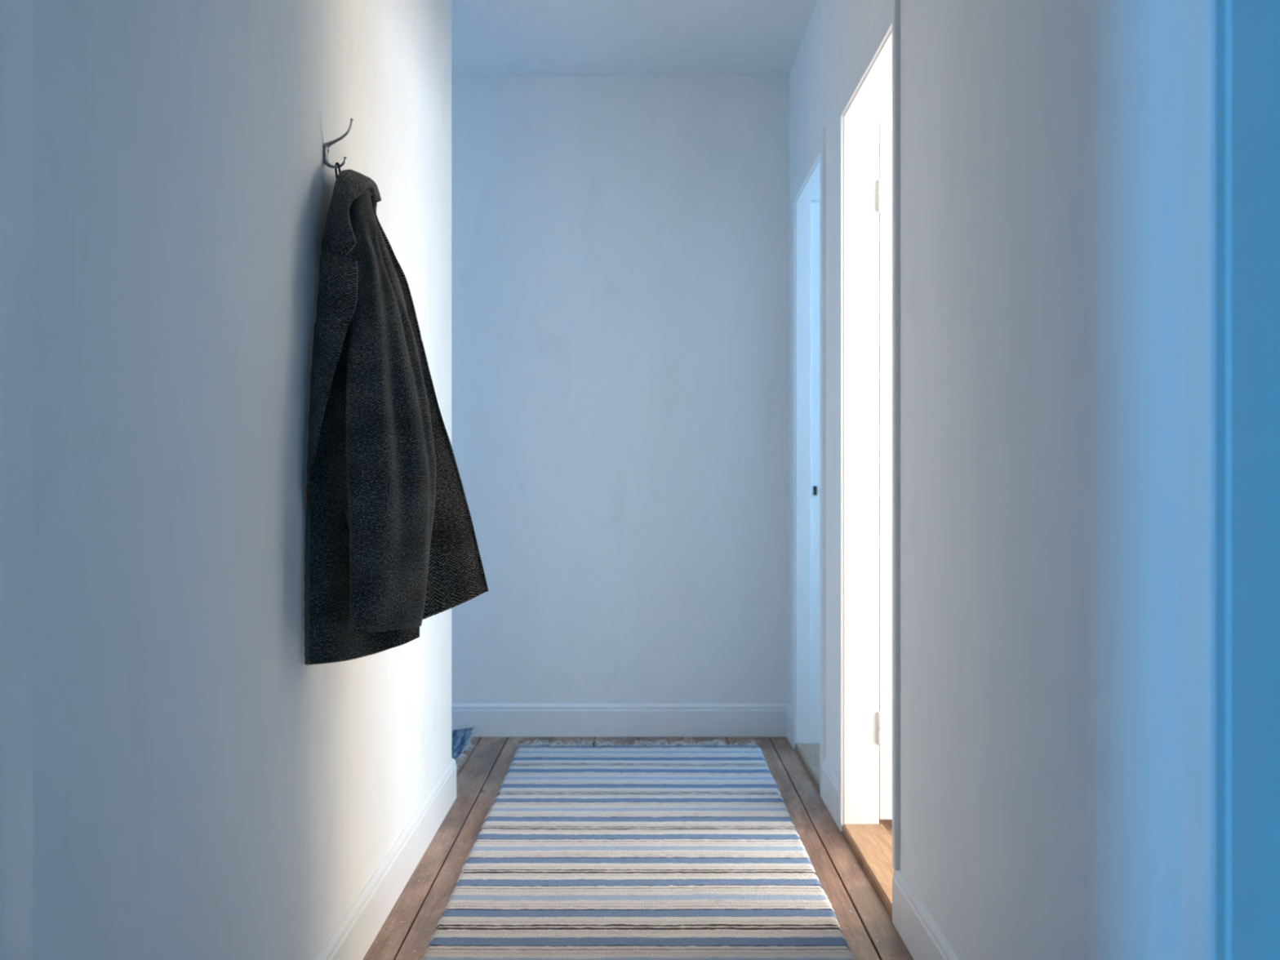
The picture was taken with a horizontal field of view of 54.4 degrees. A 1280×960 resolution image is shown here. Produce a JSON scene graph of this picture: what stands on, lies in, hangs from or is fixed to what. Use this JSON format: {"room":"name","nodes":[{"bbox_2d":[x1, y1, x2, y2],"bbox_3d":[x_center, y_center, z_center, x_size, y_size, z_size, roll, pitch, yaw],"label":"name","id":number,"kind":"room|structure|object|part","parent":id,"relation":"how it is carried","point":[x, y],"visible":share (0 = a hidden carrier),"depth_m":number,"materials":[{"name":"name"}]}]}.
{"room":"home hallway","nodes":[
{"label":"home hallway","id":0,"kind":"room"},
{"bbox_2d":[32,0,451,959],"bbox_3d":[-0.621,-0.280,1.095,0.095,2.500,5.390,0,0,0],"label":"wall","id":1,"kind":"structure","parent":0,"point":[202,789],"depth_m":1.62,"materials":[{"name":"paint"}]},
{"bbox_2d":[0,0,32,959],"bbox_3d":[-0.612,-0.070,0.583,0.112,2.080,1.171,0,0,0],"label":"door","id":2,"kind":"structure","parent":1,"relation":"in","point":[15,15],"depth_m":1.12,"materials":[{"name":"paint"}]},
{"bbox_2d":[323,118,353,168],"bbox_3d":[-0.547,-0.610,2.256,0.055,0.090,0.017,0,0,0],"label":"coat hook","id":3,"kind":"object","parent":1,"relation":"attached to","point":[326,150],"visible":1,"depth_m":2.25,"materials":[{"name":"metal"}]},
{"bbox_3d":[-0.570,-0.591,2.256,0.008,0.042,0.017,0,0,0],"label":"plate","id":4,"kind":"part","parent":3,"relation":"part of","materials":[{"name":"metal"}]},
{"bbox_2d":[304,162,488,665],"bbox_3d":[-0.435,-0.131,2.329,0.273,0.887,0.490,0,0,0],"label":"coat","id":5,"kind":"object","parent":3,"relation":"hanging from","point":[391,544],"visible":1,"depth_m":2.15,"materials":[{"name":"black fabric"}]},
{"bbox_3d":[-0.483,-0.117,2.247,0.170,0.858,0.298,0,0,0],"label":"panel","id":6,"kind":"part","parent":5,"relation":"part of","materials":[{"name":"fabric"}]},
{"bbox_3d":[-0.456,-0.136,2.470,0.255,0.817,0.222,0,0,-28],"label":"panel","id":7,"kind":"part","parent":5,"relation":"part of","materials":[{"name":"fabric"}]},
{"bbox_2d":[315,758,456,959],"bbox_3d":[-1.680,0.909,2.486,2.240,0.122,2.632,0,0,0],"label":"baseboard","id":8,"kind":"structure","parent":1,"relation":"attached to","point":[352,940],"depth_m":2.81,"materials":[{"name":"paint"}]},
{"bbox_2d":[451,75,789,703],"bbox_3d":[-0.380,-0.280,4.774,4.840,2.500,0.120,0,0,0],"label":"wall","id":9,"kind":"structure","parent":0,"point":[620,244],"depth_m":4.71,"materials":[{"name":"paint"}]},
{"bbox_2d":[451,703,788,737],"bbox_3d":[-1.117,0.909,4.708,3.366,0.122,0.012,0,0,0],"label":"baseboard","id":10,"kind":"structure","parent":9,"relation":"attached to","point":[494,720],"depth_m":4.70,"materials":[{"name":"paint"}]},
{"bbox_2d":[451,0,817,75],"bbox_3d":[-0.350,-1.580,1.940,9.500,0.100,7.320,0,0,0],"label":"ceiling","id":11,"kind":"structure","parent":0,"point":[490,37],"depth_m":4.29,"materials":[{"name":"paint"}]},
{"bbox_2d":[363,737,913,959],"bbox_3d":[-0.350,1.000,1.940,9.500,0.060,7.320,0,0,0],"label":"floor","id":12,"kind":"structure","parent":0,"point":[868,930],"depth_m":3.26,"materials":[{"name":"brown wood"}]},
{"bbox_2d":[451,724,479,771],"bbox_3d":[-1.445,0.943,4.309,1.712,0.052,0.765,0,0,0],"label":"rug","id":13,"kind":"object","parent":12,"relation":"on","point":[460,739],"visible":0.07,"depth_m":4.53,"materials":[{"name":"blue fabric"}]},
{"bbox_2d":[421,738,853,959],"bbox_3d":[-0.011,0.957,3.073,0.920,0.023,3.051,0,0,0],"label":"striped rug","id":14,"kind":"object","parent":12,"relation":"on","point":[695,851],"visible":1,"depth_m":3.09,"materials":[{"name":"fabric"}]},
{"bbox_2d":[878,93,892,120],"bbox_3d":[2.530,-0.280,3.360,3.739,2.500,4.480,0,0,0],"label":"wall","id":15,"kind":"structure","parent":0,"point":[886,113],"depth_m":3.64,"materials":[{"name":"white paint"}]},
{"bbox_2d":[789,0,1182,959],"bbox_3d":[0.614,-0.280,1.557,0.095,2.500,6.314,0,0,0],"label":"wall","id":16,"kind":"structure","parent":0,"point":[1041,140],"depth_m":1.80,"materials":[{"name":"paint"}]},
{"bbox_2d":[791,126,826,798],"bbox_3d":[0.612,-0.052,4.162,0.118,2.045,0.751,0,0,0],"label":"door","id":17,"kind":"structure","parent":16,"relation":"in","point":[808,218],"depth_m":4.48,"materials":[{"name":"paint"}]},
{"bbox_3d":[0.560,-0.052,4.511,0.013,2.045,0.055,0,0,0],"label":"casing","id":18,"kind":"part","parent":17,"relation":"part of","materials":[{"name":"paint"}]},
{"bbox_3d":[0.560,-1.040,4.162,0.013,0.070,0.751,0,0,0],"label":"casing","id":19,"kind":"part","parent":17,"relation":"part of","materials":[{"name":"paint"}]},
{"bbox_3d":[0.615,0.959,4.155,0.113,0.022,0.648,0,0,0],"label":"sill","id":20,"kind":"part","parent":17,"relation":"part of","materials":[{"name":"wood"}]},
{"bbox_3d":[0.632,0.038,4.490,0.012,0.033,0.004,0,0,0],"label":"strike plate","id":21,"kind":"part","parent":17,"relation":"part of","materials":[{"name":"silver metal"}]},
{"bbox_3d":[0.560,-0.052,3.807,0.013,2.045,0.040,0,0,0],"label":"casing","id":22,"kind":"part","parent":17,"relation":"part of","materials":[{"name":"paint"}]},
{"bbox_2d":[837,0,900,917],"bbox_3d":[0.954,-0.060,3.097,0.801,2.060,0.782,0,0,0],"label":"door","id":23,"kind":"structure","parent":16,"relation":"in","point":[868,148],"depth_m":3.43,"materials":[{"name":"paint"}]},
{"bbox_3d":[0.560,-0.060,3.461,0.013,2.060,0.055,0,0,0],"label":"casing","id":24,"kind":"part","parent":23,"relation":"part of","materials":[{"name":"paint"}]},
{"bbox_3d":[0.560,-1.048,3.097,0.013,0.085,0.782,0,0,0],"label":"casing","id":25,"kind":"part","parent":23,"relation":"part of","materials":[{"name":"paint"}]},
{"bbox_3d":[0.615,0.959,3.083,0.113,0.022,0.693,0,0,0],"label":"sill","id":26,"kind":"part","parent":23,"relation":"part of","materials":[{"name":"brown wood"}]},
{"bbox_3d":[0.560,-0.121,2.719,0.013,1.938,0.026,0,0,0],"label":"casing","id":27,"kind":"part","parent":23,"relation":"part of","materials":[{"name":"paint"}]},
{"bbox_2d":[786,703,959,959],"bbox_3d":[0.560,0.909,3.003,0.012,0.122,3.422,0,0,0],"label":"baseboard","id":28,"kind":"structure","parent":16,"relation":"attached to","point":[921,935],"depth_m":2.58,"materials":[{"name":"paint"}]},
{"bbox_2d":[1182,0,1279,959],"bbox_3d":[0.607,-0.068,0.766,0.108,2.076,1.055,0,0,0],"label":"door","id":29,"kind":"structure","parent":16,"relation":"in","point":[1231,48],"depth_m":1.20,"materials":[{"name":"paint"}]},
{"bbox_3d":[0.560,-0.068,1.248,0.012,2.076,0.092,0,0,0],"label":"casing","id":30,"kind":"part","parent":29,"relation":"part of","materials":[{"name":"paint"}]}
]}

